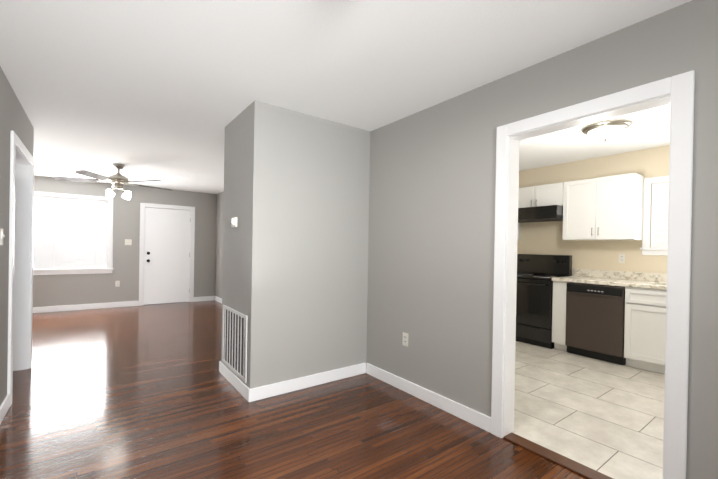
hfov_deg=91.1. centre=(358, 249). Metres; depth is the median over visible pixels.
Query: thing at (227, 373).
baseboard
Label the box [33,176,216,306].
wall
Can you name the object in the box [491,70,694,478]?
door frame
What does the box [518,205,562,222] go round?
range hood
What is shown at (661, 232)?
window shutters
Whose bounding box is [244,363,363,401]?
baseboard
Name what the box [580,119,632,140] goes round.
kitchen ceiling light
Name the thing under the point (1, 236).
light switch
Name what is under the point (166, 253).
entry door
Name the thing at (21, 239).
door frame
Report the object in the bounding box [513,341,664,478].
floor
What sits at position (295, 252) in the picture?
wall
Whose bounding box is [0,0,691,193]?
ceiling
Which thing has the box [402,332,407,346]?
outlet
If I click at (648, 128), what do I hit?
ceiling
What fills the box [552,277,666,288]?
countertop
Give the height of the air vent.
0.560 m
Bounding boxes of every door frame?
[7,130,34,406]
[139,203,194,305]
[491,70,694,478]
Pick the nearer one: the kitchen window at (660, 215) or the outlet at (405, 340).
the outlet at (405, 340)
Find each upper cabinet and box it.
[518,182,561,207]
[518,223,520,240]
[562,173,643,240]
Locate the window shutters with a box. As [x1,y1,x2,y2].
[651,182,668,247]
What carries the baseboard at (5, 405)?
attached to the wall at (14, 117)
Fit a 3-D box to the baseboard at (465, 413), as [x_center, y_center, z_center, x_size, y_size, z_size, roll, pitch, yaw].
[0.491,1.210,3.011,0.020,0.105,1.423,1,0,-37]
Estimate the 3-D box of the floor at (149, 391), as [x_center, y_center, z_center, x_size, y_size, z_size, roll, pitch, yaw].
[-1.981,1.263,2.218,5.050,0.080,11.340,1,0,-37]
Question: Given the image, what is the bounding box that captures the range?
[516,254,571,348]
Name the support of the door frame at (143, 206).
attached to the wall at (62, 289)
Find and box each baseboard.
[0,394,9,423]
[33,301,138,312]
[194,296,211,301]
[212,296,221,303]
[219,361,247,396]
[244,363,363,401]
[364,363,490,432]
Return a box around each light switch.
[0,229,4,244]
[125,239,131,244]
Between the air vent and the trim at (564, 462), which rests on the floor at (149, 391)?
the trim at (564, 462)
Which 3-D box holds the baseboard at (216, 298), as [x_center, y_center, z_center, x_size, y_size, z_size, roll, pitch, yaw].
[-1.880,1.155,6.190,0.020,0.105,4.850,1,0,-37]
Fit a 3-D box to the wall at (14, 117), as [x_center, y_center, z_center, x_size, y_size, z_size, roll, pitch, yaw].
[-1.142,0.020,0.539,0.120,2.450,7.680,1,0,-37]
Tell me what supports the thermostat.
attached to the wall at (295, 252)
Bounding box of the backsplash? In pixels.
[572,269,666,280]
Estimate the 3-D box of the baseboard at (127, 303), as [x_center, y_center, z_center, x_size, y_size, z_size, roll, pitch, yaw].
[-5.859,1.086,6.234,3.333,0.105,0.020,1,0,-37]
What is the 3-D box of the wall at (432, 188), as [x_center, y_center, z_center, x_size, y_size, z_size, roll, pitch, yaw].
[0.066,-0.048,3.722,0.120,2.600,11.340,1,0,-37]
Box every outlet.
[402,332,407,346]
[618,254,624,262]
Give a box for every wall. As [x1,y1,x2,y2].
[0,67,33,405]
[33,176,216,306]
[215,0,717,478]
[221,100,369,388]
[517,145,669,275]
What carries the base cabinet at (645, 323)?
on the floor at (604, 417)
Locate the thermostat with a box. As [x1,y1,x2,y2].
[231,217,237,226]
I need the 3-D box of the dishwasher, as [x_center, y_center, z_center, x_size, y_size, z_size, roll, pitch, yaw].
[2.968,0.861,4.305,0.590,0.878,0.594,1,0,-37]
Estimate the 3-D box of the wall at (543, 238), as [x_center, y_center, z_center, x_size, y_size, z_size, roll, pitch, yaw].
[3.408,0.047,4.407,0.120,2.520,4.600,1,0,-37]
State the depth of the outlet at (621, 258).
4.43 m
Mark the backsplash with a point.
(576, 272)
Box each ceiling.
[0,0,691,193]
[519,104,670,170]
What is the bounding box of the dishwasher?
[565,282,625,364]
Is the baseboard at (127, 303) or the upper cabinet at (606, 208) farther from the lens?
the baseboard at (127, 303)
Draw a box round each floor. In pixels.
[0,300,586,478]
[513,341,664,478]
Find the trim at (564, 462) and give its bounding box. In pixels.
[503,432,612,478]
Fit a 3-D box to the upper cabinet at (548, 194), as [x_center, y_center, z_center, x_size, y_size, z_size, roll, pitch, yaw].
[2.621,-0.745,5.091,0.338,0.310,0.758,1,0,-37]
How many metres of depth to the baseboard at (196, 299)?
7.96 m
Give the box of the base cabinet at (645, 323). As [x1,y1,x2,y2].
[624,285,666,373]
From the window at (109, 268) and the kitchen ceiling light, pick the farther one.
the window at (109, 268)
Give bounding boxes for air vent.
[222,305,247,382]
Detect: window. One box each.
[33,191,113,274]
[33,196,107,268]
[640,176,668,255]
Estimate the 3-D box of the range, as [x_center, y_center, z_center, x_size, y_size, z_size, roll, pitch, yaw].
[2.461,0.681,4.997,0.650,1.215,0.760,1,0,-37]
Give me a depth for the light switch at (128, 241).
7.12 m
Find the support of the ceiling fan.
hanging from the ceiling at (165, 92)
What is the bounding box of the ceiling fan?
[54,163,170,199]
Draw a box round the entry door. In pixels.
[144,208,189,304]

